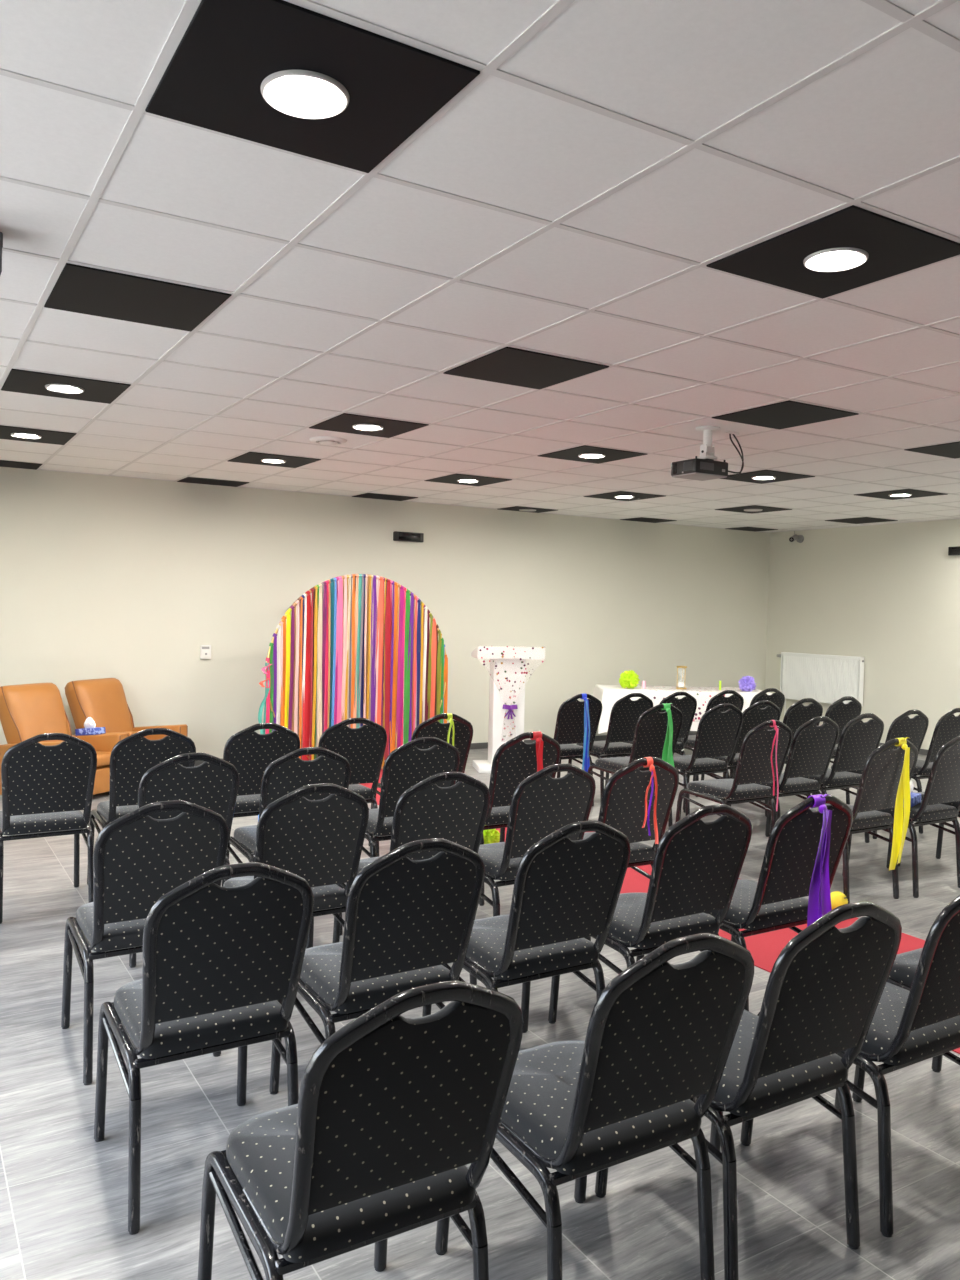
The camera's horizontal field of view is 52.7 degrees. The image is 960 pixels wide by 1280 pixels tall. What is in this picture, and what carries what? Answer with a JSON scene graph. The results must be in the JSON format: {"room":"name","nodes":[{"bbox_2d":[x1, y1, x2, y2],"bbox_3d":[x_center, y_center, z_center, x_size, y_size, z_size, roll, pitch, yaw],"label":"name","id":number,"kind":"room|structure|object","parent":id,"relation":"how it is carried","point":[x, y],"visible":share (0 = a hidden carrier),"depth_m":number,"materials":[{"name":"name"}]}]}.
{"room":"event hall","nodes":[
{"label":"event hall","id":0,"kind":"room"},
{"bbox_2d":[0,467,769,758],"bbox_3d":[-1.107,-0.136,10.501,12.200,2.916,0.200,0,2,-31],"label":"wall","id":1,"kind":"structure","parent":0,"point":[125,579],"depth_m":9.94,"materials":[{"name":"beige paint"}]},
{"bbox_2d":[393,531,423,541],"bbox_3d":[-0.774,-1.119,10.508,0.350,0.100,0.055,0,2,-31],"label":"emergency light","id":2,"kind":"object","parent":1,"relation":"attached to","point":[397,536],"visible":1,"depth_m":10.48,"materials":[{"name":"black plastic"}]},
{"bbox_2d":[194,731,696,766],"bbox_3d":[-1.082,1.210,10.452,11.800,0.070,0.012,0,2,-31],"label":"baseboard","id":3,"kind":"structure","parent":1,"relation":"attached to","point":[484,745],"depth_m":11.14,"materials":[{"name":"grey tile"}]},
{"bbox_2d":[0,0,959,531],"bbox_3d":[2.970,-1.256,3.774,11.800,0.080,15.435,0,2,-31],"label":"ceiling","id":4,"kind":"structure","parent":0,"point":[890,114],"depth_m":3.19,"materials":[{"name":"tile"}]},
{"bbox_2d":[0,460,41,469],"bbox_3d":[-4.074,-1.507,8.267,0.576,0.009,0.399,0,2,-31],"label":"tile","id":5,"kind":"structure","parent":4,"relation":"attached to","point":[3,463],"depth_m":8.30,"materials":[{"name":"black tile"}]},
{"bbox_2d":[0,425,76,444],"bbox_3d":[-3.188,-1.442,6.803,0.576,0.009,0.576,0,2,-31],"label":"tile","id":6,"kind":"structure","parent":4,"relation":"attached to","point":[48,436],"depth_m":6.78,"materials":[{"name":"black tile"}]},
{"bbox_2d":[1,369,130,403],"bbox_3d":[-2.257,-1.374,5.264,0.576,0.009,0.576,0,2,-31],"label":"tile","id":7,"kind":"structure","parent":4,"relation":"attached to","point":[20,381],"depth_m":5.21,"materials":[{"name":"black tile"}]},
{"bbox_2d":[45,384,83,393],"bbox_3d":[-2.257,-1.365,5.264,0.198,0.010,0.198,0,2,-31],"label":"recessed light","id":8,"kind":"object","parent":7,"relation":"attached to","point":[61,388],"visible":1,"depth_m":5.26,"materials":[{"name":"white"}]},
{"bbox_2d":[44,263,231,331],"bbox_3d":[-1.326,-1.306,3.725,0.576,0.009,0.576,0,2,-31],"label":"tile","id":9,"kind":"structure","parent":4,"relation":"attached to","point":[78,289],"depth_m":3.69,"materials":[{"name":"black tile"}]},
{"bbox_2d":[177,477,248,486],"bbox_3d":[-2.535,-1.502,9.199,0.576,0.009,0.399,0,2,-31],"label":"tile","id":10,"kind":"structure","parent":4,"relation":"attached to","point":[187,479],"depth_m":9.17,"materials":[{"name":"black tile"}]},
{"bbox_2d":[228,452,320,467],"bbox_3d":[-1.649,-1.437,7.735,0.576,0.009,0.576,0,2,-31],"label":"tile","id":11,"kind":"structure","parent":4,"relation":"attached to","point":[250,457],"depth_m":7.68,"materials":[{"name":"black tile"}]},
{"bbox_2d":[145,0,479,172],"bbox_3d":[-0.394,-1.237,2.186,0.576,0.009,0.576,0,2,-31],"label":"tile","id":12,"kind":"structure","parent":4,"relation":"attached to","point":[216,72],"depth_m":2.12,"materials":[{"name":"black tile"}]},
{"bbox_2d":[260,70,349,118],"bbox_3d":[-0.394,-1.228,2.187,0.198,0.010,0.198,0,2,-31],"label":"recessed light","id":13,"kind":"object","parent":12,"relation":"attached to","point":[306,94],"visible":1,"depth_m":2.18,"materials":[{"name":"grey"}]},
{"bbox_2d":[274,78,335,109],"bbox_3d":[-0.394,-1.230,2.186,0.139,0.005,0.139,0,2,-31],"label":"diffuser","id":14,"kind":"object","parent":13,"relation":"attached to","point":[289,93],"depth_m":2.18,"materials":[{"name":"white"}]},
{"bbox_2d":[310,436,346,445],"bbox_3d":[-1.059,-1.381,6.761,0.260,0.034,0.260,0,2,-31],"label":"ceiling vent","id":15,"kind":"object","parent":4,"relation":"in","point":[322,440],"visible":1,"depth_m":6.70,"materials":[{"name":"white plastic"}]},
{"bbox_2d":[309,413,428,437],"bbox_3d":[-0.717,-1.369,6.196,0.576,0.009,0.576,0,2,-31],"label":"tile","id":16,"kind":"structure","parent":4,"relation":"attached to","point":[344,422],"depth_m":6.14,"materials":[{"name":"black tile"}]},
{"bbox_2d":[352,424,382,430],"bbox_3d":[-0.717,-1.359,6.196,0.198,0.010,0.198,0,2,-31],"label":"recessed light","id":17,"kind":"object","parent":16,"relation":"attached to","point":[364,427],"visible":1,"depth_m":6.19,"materials":[{"name":"white"}]},
{"bbox_2d":[352,493,417,500],"bbox_3d":[-0.995,-1.496,10.131,0.576,0.009,0.399,0,2,-31],"label":"tile","id":18,"kind":"structure","parent":4,"relation":"attached to","point":[366,495],"depth_m":10.10,"materials":[{"name":"black tile"}]},
{"bbox_2d":[424,474,511,485],"bbox_3d":[-0.109,-1.431,8.667,0.576,0.009,0.576,0,2,-31],"label":"tile","id":19,"kind":"structure","parent":4,"relation":"attached to","point":[451,479],"depth_m":8.62,"materials":[{"name":"black tile"}]},
{"bbox_2d":[0,0,959,532],"bbox_3d":[2.969,-1.214,3.775,11.800,0.005,15.435,0,2,-31],"label":"grid","id":20,"kind":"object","parent":4,"relation":"attached to","point":[908,20],"depth_m":3.32,"materials":[{"name":"white"}]},
{"bbox_2d":[443,347,608,389],"bbox_3d":[0.214,-1.300,4.657,0.576,0.009,0.576,0,2,-31],"label":"tile","id":21,"kind":"structure","parent":4,"relation":"attached to","point":[506,365],"depth_m":4.62,"materials":[{"name":"black tile"}]},
{"bbox_2d":[498,506,556,512],"bbox_3d":[0.545,-1.491,11.063,0.576,0.009,0.399,0,2,-31],"label":"tile","id":22,"kind":"structure","parent":4,"relation":"attached to","point":[515,508],"depth_m":11.00,"materials":[{"name":"black tile"}]},
{"bbox_2d":[538,445,646,463],"bbox_3d":[0.823,-1.363,7.128,0.576,0.009,0.576,0,2,-31],"label":"tile","id":23,"kind":"structure","parent":4,"relation":"attached to","point":[572,454],"depth_m":7.07,"materials":[{"name":"black tile"}]},
{"bbox_2d":[584,491,664,500],"bbox_3d":[1.431,-1.426,9.599,0.576,0.009,0.576,0,2,-31],"label":"tile","id":24,"kind":"structure","parent":4,"relation":"attached to","point":[637,496],"depth_m":9.54,"materials":[{"name":"black tile"}]},
{"bbox_2d":[671,426,743,480],"bbox_3d":[1.443,-1.172,6.125,0.429,0.301,0.271,0,2,-31],"label":"projector","id":25,"kind":"object","parent":4,"relation":"hanging from","point":[704,467],"visible":1,"depth_m":6.02,"materials":[{"name":"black plastic"}]},
{"bbox_2d":[715,505,791,513],"bbox_3d":[2.971,-1.421,10.531,0.576,0.009,0.576,0,2,-31],"label":"tile","id":26,"kind":"structure","parent":4,"relation":"attached to","point":[764,508],"depth_m":10.46,"materials":[{"name":"black tile"}]},
{"bbox_2d":[719,470,814,483],"bbox_3d":[2.362,-1.358,8.060,0.576,0.009,0.576,0,2,-31],"label":"tile","id":27,"kind":"structure","parent":4,"relation":"attached to","point":[780,476],"depth_m":7.99,"materials":[{"name":"black tile"}]},
{"bbox_2d":[712,400,858,429],"bbox_3d":[1.754,-1.295,5.590,0.576,0.009,0.576,0,2,-31],"label":"tile","id":28,"kind":"structure","parent":4,"relation":"attached to","point":[785,414],"depth_m":5.56,"materials":[{"name":"black tile"}]},
{"bbox_2d":[706,205,959,298],"bbox_3d":[1.146,-1.232,3.118,0.576,0.009,0.576,0,2,-31],"label":"tile","id":29,"kind":"structure","parent":4,"relation":"attached to","point":[893,247],"depth_m":3.06,"materials":[{"name":"black tile"}]},
{"bbox_2d":[803,247,868,271],"bbox_3d":[1.145,-1.223,3.119,0.198,0.010,0.198,0,2,-31],"label":"recessed light","id":30,"kind":"object","parent":29,"relation":"attached to","point":[842,258],"visible":1,"depth_m":3.11,"materials":[{"name":"white"}]},
{"bbox_2d":[813,251,858,266],"bbox_3d":[1.145,-1.224,3.119,0.139,0.005,0.139,0,2,-31],"label":"diffuser","id":31,"kind":"object","parent":30,"relation":"attached to","point":[829,258],"depth_m":3.11,"materials":[{"name":"white"}]},
{"bbox_2d":[825,517,897,523],"bbox_3d":[4.511,-1.415,11.464,0.576,0.009,0.576,0,2,-31],"label":"tile","id":32,"kind":"structure","parent":4,"relation":"attached to","point":[860,520],"depth_m":11.43,"materials":[{"name":"black tile"}]},
{"bbox_2d":[854,489,946,499],"bbox_3d":[3.902,-1.352,8.993,0.576,0.009,0.576,0,2,-31],"label":"tile","id":33,"kind":"structure","parent":4,"relation":"attached to","point":[915,493],"depth_m":8.93,"materials":[{"name":"black tile"}]},
{"bbox_2d":[904,441,959,458],"bbox_3d":[3.294,-1.290,6.522,0.576,0.009,0.576,0,2,-31],"label":"tile","id":34,"kind":"structure","parent":4,"relation":"attached to","point":[950,450],"depth_m":6.59,"materials":[{"name":"black tile"}]},
{"bbox_2d":[0,743,959,1279],"bbox_3d":[2.907,1.577,3.862,11.800,0.080,15.435,0,2,-31],"label":"floor","id":35,"kind":"structure","parent":0,"point":[64,1192],"depth_m":2.81,"materials":[{"name":"grey tile"}]},
{"bbox_2d":[0,733,96,923],"bbox_3d":[-2.262,0.915,5.008,0.458,0.945,0.642,0,2,-31],"label":"banquet chair","id":36,"kind":"object","parent":35,"relation":"on","point":[45,789],"visible":0.97,"depth_m":4.80,"materials":[{"name":"black fabric"}]},
{"bbox_2d":[0,683,128,794],"bbox_3d":[-3.445,0.822,7.890,0.858,0.900,0.700,2,2,24],"label":"armchair","id":37,"kind":"object","parent":35,"relation":"on","point":[27,711],"visible":0.4,"depth_m":7.86,"materials":[{"name":"orange leather"}]},
{"bbox_2d":[75,717,105,735],"bbox_3d":[-3.278,0.728,8.148,0.234,0.160,0.110,2,2,24],"label":"tissue box","id":38,"kind":"object","parent":37,"relation":"on","point":[89,724],"visible":1,"depth_m":8.12,"materials":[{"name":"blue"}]},
{"bbox_2d":[96,751,110,766],"bbox_3d":[-3.321,0.976,7.838,0.580,0.129,0.490,2,2,24],"label":"seat cushion","id":39,"kind":"object","parent":37,"relation":"on","point":[103,757],"depth_m":7.81,"materials":[{"name":"orange leather"}]},
{"bbox_2d":[65,678,187,739],"bbox_3d":[-3.154,0.808,8.548,0.858,0.900,0.700,2,2,24],"label":"armchair","id":40,"kind":"object","parent":35,"relation":"on","point":[103,700],"visible":0.38,"depth_m":8.57,"materials":[{"name":"orange leather"}]},
{"bbox_2d":[87,728,195,884],"bbox_3d":[-1.845,0.916,5.284,0.458,0.945,0.642,0,2,-31],"label":"banquet chair","id":41,"kind":"object","parent":35,"relation":"on","point":[135,754],"visible":0.51,"depth_m":5.02,"materials":[{"name":"black fabric"}]},
{"bbox_2d":[61,800,228,1084],"bbox_3d":[-1.194,0.987,3.446,0.458,0.945,0.642,0,2,-31],"label":"banquet chair","id":42,"kind":"object","parent":35,"relation":"on","point":[139,858],"visible":0.66,"depth_m":3.21,"materials":[{"name":"black fabric"}]},
{"bbox_2d":[129,753,238,967],"bbox_3d":[-1.416,0.950,4.480,0.458,0.945,0.642,0,2,-31],"label":"banquet chair","id":43,"kind":"object","parent":35,"relation":"on","point":[213,785],"visible":0.33,"depth_m":4.23,"materials":[{"name":"black fabric"}]},
{"bbox_2d":[94,862,313,1234],"bbox_3d":[-0.775,1.020,2.700,0.458,0.945,0.642,0,2,-31],"label":"banquet chair","id":44,"kind":"object","parent":35,"relation":"on","point":[218,961],"visible":0.98,"depth_m":2.50,"materials":[{"name":"black fabric"}]},
{"bbox_2d":[223,723,299,817],"bbox_3d":[-1.350,0.917,5.606,0.458,0.945,0.642,0,2,-31],"label":"banquet chair","id":45,"kind":"object","parent":35,"relation":"on","point":[250,752],"visible":0.31,"depth_m":5.37,"materials":[{"name":"black fabric"}]},
{"bbox_2d":[222,747,350,935],"bbox_3d":[-0.948,0.953,4.729,0.458,0.945,0.642,0,2,-31],"label":"banquet chair","id":46,"kind":"object","parent":35,"relation":"on","point":[288,773],"visible":0.36,"depth_m":4.48,"materials":[{"name":"black fabric"}]},
{"bbox_2d":[223,783,368,948],"bbox_3d":[-0.757,0.986,3.816,0.458,0.945,0.642,0,2,-31],"label":"banquet chair","id":47,"kind":"object","parent":35,"relation":"on","point":[320,842],"visible":0.51,"depth_m":3.60,"materials":[{"name":"black fabric"}]},
{"bbox_2d":[317,718,386,856],"bbox_3d":[-0.894,0.916,5.953,0.458,0.945,0.642,0,2,-31],"label":"banquet chair","id":48,"kind":"object","parent":35,"relation":"on","point":[363,747],"visible":0.56,"depth_m":5.76,"materials":[{"name":"black fabric"}]},
{"bbox_2d":[198,981,522,1279],"bbox_3d":[-0.255,1.054,1.947,0.458,0.945,0.642,0,2,-31],"label":"banquet chair","id":49,"kind":"object","parent":35,"relation":"on","point":[381,1134],"visible":1,"depth_m":1.75,"materials":[{"name":"black fabric"}]},
{"bbox_2d":[269,838,484,1094],"bbox_3d":[-0.322,1.020,2.999,0.458,0.945,0.642,0,2,-31],"label":"banquet chair","id":50,"kind":"object","parent":35,"relation":"on","point":[406,918],"visible":0.75,"depth_m":2.79,"materials":[{"name":"black fabric"}]},
{"bbox_2d":[332,772,489,984],"bbox_3d":[-0.294,0.986,4.132,0.458,0.945,0.642,0,2,-31],"label":"banquet chair","id":51,"kind":"object","parent":35,"relation":"on","point":[457,813],"visible":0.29,"depth_m":3.89,"materials":[{"name":"black fabric"}]},
{"bbox_2d":[362,737,459,857],"bbox_3d":[-0.440,0.951,5.165,0.458,0.945,0.642,0,2,-31],"label":"banquet chair","id":52,"kind":"object","parent":35,"relation":"on","point":[407,765],"visible":0.48,"depth_m":4.91,"materials":[{"name":"black fabric"}]},
{"bbox_2d":[368,713,472,845],"bbox_3d":[-0.379,0.917,6.300,0.458,0.945,0.642,0,2,-31],"label":"banquet chair","id":53,"kind":"object","parent":35,"relation":"on","point":[463,735],"visible":0.3,"depth_m":6.07,"materials":[{"name":"black fabric"}]},
{"bbox_2d":[471,647,544,772],"bbox_3d":[0.265,0.681,9.682,0.670,1.233,0.430,1,2,-9],"label":"lectern","id":54,"kind":"object","parent":35,"relation":"on","point":[496,731],"visible":0.66,"depth_m":9.54,"materials":[{"name":"white"}]},
{"bbox_2d":[479,646,543,740],"bbox_3d":[0.297,0.532,9.497,0.676,0.946,0.071,1,2,-9],"label":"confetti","id":55,"kind":"object","parent":54,"relation":"hanging from","point":[502,654],"visible":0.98,"depth_m":9.48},
{"bbox_2d":[479,732,560,905],"bbox_3d":[0.109,0.954,5.474,0.458,0.945,0.642,0,2,-31],"label":"banquet chair","id":56,"kind":"object","parent":35,"relation":"on","point":[514,761],"visible":0.35,"depth_m":5.22,"materials":[{"name":"black fabric"}]},
{"bbox_2d":[530,731,542,771],"bbox_3d":[0.306,0.726,5.204,0.058,0.468,0.070,0,2,-31],"label":"ribbon","id":57,"kind":"object","parent":56,"relation":"hanging from","point":[537,735],"visible":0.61,"depth_m":5.19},
{"bbox_2d":[422,820,630,1032],"bbox_3d":[0.152,1.022,3.280,0.458,0.945,0.642,0,2,-31],"label":"banquet chair","id":58,"kind":"object","parent":35,"relation":"on","point":[566,891],"visible":0.82,"depth_m":3.08,"materials":[{"name":"black fabric"}]},
{"bbox_2d":[478,764,595,980],"bbox_3d":[0.173,0.988,4.403,0.458,0.945,0.642,0,2,-31],"label":"banquet chair","id":59,"kind":"object","parent":35,"relation":"on","point":[542,804],"visible":0.54,"depth_m":4.16,"materials":[{"name":"black fabric"}]},
{"bbox_2d":[554,694,601,805],"bbox_3d":[0.656,0.888,7.989,0.458,0.945,0.642,0,2,-31],"label":"banquet chair","id":60,"kind":"object","parent":35,"relation":"on","point":[569,728],"visible":0.52,"depth_m":7.77,"materials":[{"name":"black fabric"}]},
{"bbox_2d":[580,693,589,771],"bbox_3d":[0.831,0.821,7.712,0.079,0.788,0.072,0,2,-31],"label":"ribbon","id":61,"kind":"object","parent":60,"relation":"hanging from","point":[585,764],"visible":0.94,"depth_m":7.69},
{"bbox_2d":[435,933,753,1279],"bbox_3d":[0.256,1.057,2.233,0.458,0.945,0.642,0,2,-31],"label":"banquet chair","id":62,"kind":"object","parent":35,"relation":"on","point":[660,1035],"visible":0.91,"depth_m":2.04,"materials":[{"name":"black fabric"}]},
{"bbox_2d":[567,693,652,804],"bbox_3d":[1.103,0.892,8.178,0.458,0.945,0.642,0,2,-31],"label":"banquet chair","id":63,"kind":"object","parent":35,"relation":"on","point":[625,714],"visible":0.54,"depth_m":7.95,"materials":[{"name":"black fabric"}]},
{"bbox_2d":[583,757,678,940],"bbox_3d":[0.589,0.990,4.643,0.458,0.945,0.642,0,2,-31],"label":"banquet chair","id":64,"kind":"object","parent":35,"relation":"on","point":[622,808],"visible":0.41,"depth_m":4.42,"materials":[{"name":"black fabric"}]},
{"bbox_2d":[642,757,657,843],"bbox_3d":[0.753,0.723,4.352,0.093,0.388,0.069,0,2,-31],"label":"ribbon","id":65,"kind":"object","parent":64,"relation":"hanging from","point":[649,759],"visible":1,"depth_m":4.34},
{"bbox_2d":[588,704,682,826],"bbox_3d":[1.158,0.921,7.265,0.458,0.945,0.642,0,2,-31],"label":"banquet chair","id":66,"kind":"object","parent":35,"relation":"on","point":[651,726],"visible":0.47,"depth_m":7.04,"materials":[{"name":"black fabric"}]},
{"bbox_2d":[662,703,673,766],"bbox_3d":[1.358,0.732,6.997,0.105,0.554,0.073,0,2,-31],"label":"ribbon","id":67,"kind":"object","parent":66,"relation":"hanging from","point":[667,755],"visible":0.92,"depth_m":6.98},
{"bbox_2d":[548,804,751,1023],"bbox_3d":[0.631,1.023,3.588,0.458,0.945,0.642,0,2,-31],"label":"banquet chair","id":68,"kind":"object","parent":35,"relation":"on","point":[697,864],"visible":0.77,"depth_m":3.38,"materials":[{"name":"black fabric"}]},
{"bbox_2d":[611,692,696,787],"bbox_3d":[1.518,0.894,8.418,0.458,0.945,0.642,0,2,-31],"label":"banquet chair","id":69,"kind":"object","parent":35,"relation":"on","point":[687,705],"visible":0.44,"depth_m":8.24,"materials":[{"name":"black fabric"}]},
{"bbox_2d":[361,762,959,1053],"bbox_3d":[0.670,1.408,6.340,1.040,0.004,7.900,0,2,-31],"label":"carpet runner","id":70,"kind":"object","parent":35,"relation":"on","point":[765,948],"visible":0.02,"depth_m":4.80,"materials":[{"name":"carpet"}]},
{"bbox_2d":[258,574,447,768],"bbox_3d":[-1.169,0.320,9.273,1.973,1.906,0.560,0,2,-31],"label":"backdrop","id":71,"kind":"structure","parent":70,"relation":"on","point":[393,652],"depth_m":9.24,"materials":[{"name":"multicoloured fabric"}]},
{"bbox_2d":[483,825,499,843],"bbox_3d":[0.053,1.309,6.512,0.180,0.153,0.176,0,2,-34],"label":"pompom","id":72,"kind":"object","parent":70,"relation":"on","point":[491,835],"visible":0.52,"depth_m":6.46,"materials":[{"name":"green"}]},
{"bbox_2d":[660,703,742,815],"bbox_3d":[1.636,0.928,7.403,0.458,0.945,0.642,0,2,-31],"label":"banquet chair","id":73,"kind":"object","parent":35,"relation":"on","point":[717,734],"visible":0.79,"depth_m":7.20,"materials":[{"name":"black fabric"}]},
{"bbox_2d":[677,690,743,796],"bbox_3d":[1.998,0.895,8.708,0.458,0.945,0.642,0,2,-31],"label":"banquet chair","id":74,"kind":"object","parent":35,"relation":"on","point":[736,699],"visible":0.34,"depth_m":8.47,"materials":[{"name":"black fabric"}]},
{"bbox_2d":[683,700,780,816],"bbox_3d":[2.018,0.926,7.728,0.458,0.945,0.642,0,2,-31],"label":"banquet chair","id":75,"kind":"object","parent":35,"relation":"on","point":[753,716],"visible":0.3,"depth_m":7.46,"materials":[{"name":"black fabric"}]},
{"bbox_2d":[675,720,791,827],"bbox_3d":[1.660,0.962,6.331,0.458,0.945,0.642,0,2,-31],"label":"banquet chair","id":76,"kind":"object","parent":35,"relation":"on","point":[754,766],"visible":0.83,"depth_m":6.15,"materials":[{"name":"black fabric"}]},
{"bbox_2d":[770,720,778,810],"bbox_3d":[1.826,0.784,6.048,0.058,0.568,0.065,0,2,-31],"label":"ribbon","id":77,"kind":"object","parent":76,"relation":"hanging from","point":[774,722],"visible":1,"depth_m":6.03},
{"bbox_2d":[701,688,784,779],"bbox_3d":[2.464,0.896,9.037,0.458,0.945,0.642,0,2,-31],"label":"banquet chair","id":78,"kind":"object","parent":35,"relation":"on","point":[778,698],"visible":0.18,"depth_m":8.78,"materials":[{"name":"black fabric"}]},
{"bbox_2d":[595,901,901,1279],"bbox_3d":[0.681,1.059,2.482,0.458,0.945,0.642,0,2,-31],"label":"banquet chair","id":79,"kind":"object","parent":35,"relation":"on","point":[825,987],"visible":0.75,"depth_m":2.27,"materials":[{"name":"black fabric"}]},
{"bbox_2d":[729,698,822,797],"bbox_3d":[2.459,0.926,8.041,0.458,0.945,0.642,0,2,-31],"label":"banquet chair","id":80,"kind":"object","parent":35,"relation":"on","point":[797,714],"visible":0.27,"depth_m":7.78,"materials":[{"name":"black fabric"}]},
{"bbox_2d":[703,794,852,1010],"bbox_3d":[1.077,1.026,3.817,0.458,0.945,0.642,0,2,-31],"label":"banquet chair","id":81,"kind":"object","parent":35,"relation":"on","point":[777,901],"visible":0.61,"depth_m":3.60,"materials":[{"name":"black fabric"}]},
{"bbox_2d":[807,794,831,926],"bbox_3d":[1.215,0.896,3.509,0.122,0.674,0.082,0,2,-31],"label":"ribbon","id":82,"kind":"object","parent":81,"relation":"hanging from","point":[819,901],"visible":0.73,"depth_m":3.50,"materials":[{"name":"fabric"}]},
{"bbox_2d":[727,716,838,836],"bbox_3d":[2.067,0.961,6.624,0.458,0.945,0.642,0,2,-31],"label":"banquet chair","id":83,"kind":"object","parent":35,"relation":"on","point":[812,747],"visible":0.66,"depth_m":6.41,"materials":[{"name":"black fabric"}]},
{"bbox_2d":[770,713,883,842],"bbox_3d":[2.487,0.962,6.914,0.458,0.945,0.642,0,2,-31],"label":"banquet chair","id":84,"kind":"object","parent":35,"relation":"on","point":[858,739],"visible":0.57,"depth_m":6.70,"materials":[{"name":"black fabric"}]},
{"bbox_2d":[802,696,861,804],"bbox_3d":[2.882,0.927,8.309,0.458,0.945,0.642,0,2,-31],"label":"banquet chair","id":85,"kind":"object","parent":35,"relation":"on","point":[841,713],"visible":0.22,"depth_m":8.07,"materials":[{"name":"black fabric"}]},
{"bbox_2d":[830,891,847,909],"bbox_3d":[1.940,1.419,5.256,0.107,0.108,0.107,3,2,36],"label":"yarn ball","id":86,"kind":"object","parent":35,"relation":"on","point":[838,898],"visible":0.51,"depth_m":5.22,"materials":[{"name":"yellow fabric"}]},
{"bbox_2d":[740,895,959,1236],"bbox_3d":[1.153,1.061,2.755,0.458,0.945,0.642,0,2,-31],"label":"banquet chair","id":87,"kind":"object","parent":35,"relation":"on","point":[921,1023],"visible":0.66,"depth_m":2.52,"materials":[{"name":"black fabric"}]},
{"bbox_2d":[809,738,917,903],"bbox_3d":[2.108,0.996,5.551,0.458,0.945,0.642,0,2,-31],"label":"banquet chair","id":88,"kind":"object","parent":35,"relation":"on","point":[881,774],"visible":0.49,"depth_m":5.32,"materials":[{"name":"black fabric"}]},
{"bbox_2d":[889,737,909,870],"bbox_3d":[2.262,0.885,5.258,0.152,0.714,0.073,0,2,-31],"label":"ribbon","id":89,"kind":"object","parent":88,"relation":"hanging from","point":[903,793],"visible":1,"depth_m":5.26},
{"bbox_2d":[821,709,928,838],"bbox_3d":[2.958,0.962,7.257,0.458,0.945,0.642,0,2,-31],"label":"banquet chair","id":90,"kind":"object","parent":35,"relation":"on","point":[915,728],"visible":0.31,"depth_m":7.01,"materials":[{"name":"black fabric"}]},
{"bbox_2d":[852,948,942,1101],"bbox_3d":[1.598,1.062,3.034,0.458,0.945,0.642,0,2,-31],"label":"banquet chair","id":91,"kind":"object","parent":35,"relation":"on","point":[903,970],"visible":0.25,"depth_m":3.16,"materials":[{"name":"black fabric"}]},
{"bbox_2d":[842,735,959,897],"bbox_3d":[2.599,0.999,5.802,0.458,0.945,0.642,0,2,-31],"label":"banquet chair","id":92,"kind":"object","parent":35,"relation":"on","point":[943,784],"visible":0.68,"depth_m":5.57,"materials":[{"name":"black fabric"}]},
{"bbox_2d":[903,780,920,807],"bbox_3d":[2.533,0.899,5.749,0.110,0.149,0.230,3,2,39],"label":"tissue box","id":93,"kind":"object","parent":92,"relation":"on","point":[915,798],"visible":0.32,"depth_m":5.72,"materials":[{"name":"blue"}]},
{"bbox_2d":[898,792,959,866],"bbox_3d":[3.048,1.000,6.085,0.458,0.945,0.642,0,2,-31],"label":"banquet chair","id":94,"kind":"object","parent":35,"relation":"on","point":[940,832],"visible":0.08,"depth_m":6.44,"materials":[{"name":"metal"}]},
{"bbox_2d":[911,708,959,833],"bbox_3d":[3.389,0.965,7.471,0.458,0.945,0.642,0,2,-31],"label":"banquet chair","id":95,"kind":"object","parent":35,"relation":"on","point":[947,728],"visible":0.41,"depth_m":7.21,"materials":[{"name":"black fabric"}]},
{"bbox_3d":[2.294,0.932,11.088,1.830,0.737,0.760,1,2,0],"label":"folding table","id":96,"kind":"object","parent":35,"relation":"on","visible":0},
{"bbox_2d":[593,684,771,733],"bbox_3d":[2.296,0.799,11.084,1.996,0.482,0.925,1,2,0],"label":"tablecloth","id":97,"kind":"object","parent":96,"relation":"on","point":[608,695],"visible":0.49,"depth_m":10.68,"materials":[{"name":"white fabric"}]},
{"bbox_2d":[619,670,639,687],"bbox_3d":[1.682,0.439,10.930,0.241,0.207,0.240,2,2,23],"label":"pompom","id":98,"kind":"object","parent":97,"relation":"on","point":[629,679],"visible":1,"depth_m":10.88,"materials":[{"name":"green"}]},
{"bbox_2d":[652,686,742,720],"bbox_3d":[2.528,0.724,11.012,1.300,0.327,0.858,1,2,0],"label":"table runner","id":99,"kind":"object","parent":97,"relation":"on","point":[699,708],"visible":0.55,"depth_m":10.64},
{"bbox_2d":[738,675,755,690],"bbox_3d":[3.006,0.486,10.877,0.204,0.175,0.208,0,2,-31],"label":"pompom","id":100,"kind":"object","parent":99,"relation":"on","point":[746,683],"visible":1,"depth_m":10.83,"materials":[{"name":"purple"}]},
{"bbox_2d":[765,519,959,749],"bbox_3d":[8.071,0.178,6.925,0.200,2.916,15.435,0,2,-31],"label":"wall","id":101,"kind":"structure","parent":0,"point":[887,595],"depth_m":11.93,"materials":[{"name":"beige paint"}]},
{"bbox_2d":[777,652,863,715],"bbox_3d":[4.416,0.742,12.664,0.106,1.113,1.374,0,2,-31],"label":"radiator","id":102,"kind":"object","parent":101,"relation":"attached to","point":[823,678],"visible":0.84,"depth_m":12.56,"materials":[{"name":"white metal"}]},
{"bbox_2d":[781,652,863,657],"bbox_3d":[4.440,0.195,12.604,0.082,0.015,1.260,0,2,-31],"label":"grille","id":103,"kind":"object","parent":102,"relation":"attached to","point":[783,654],"depth_m":12.71,"materials":[{"name":"white metal"}]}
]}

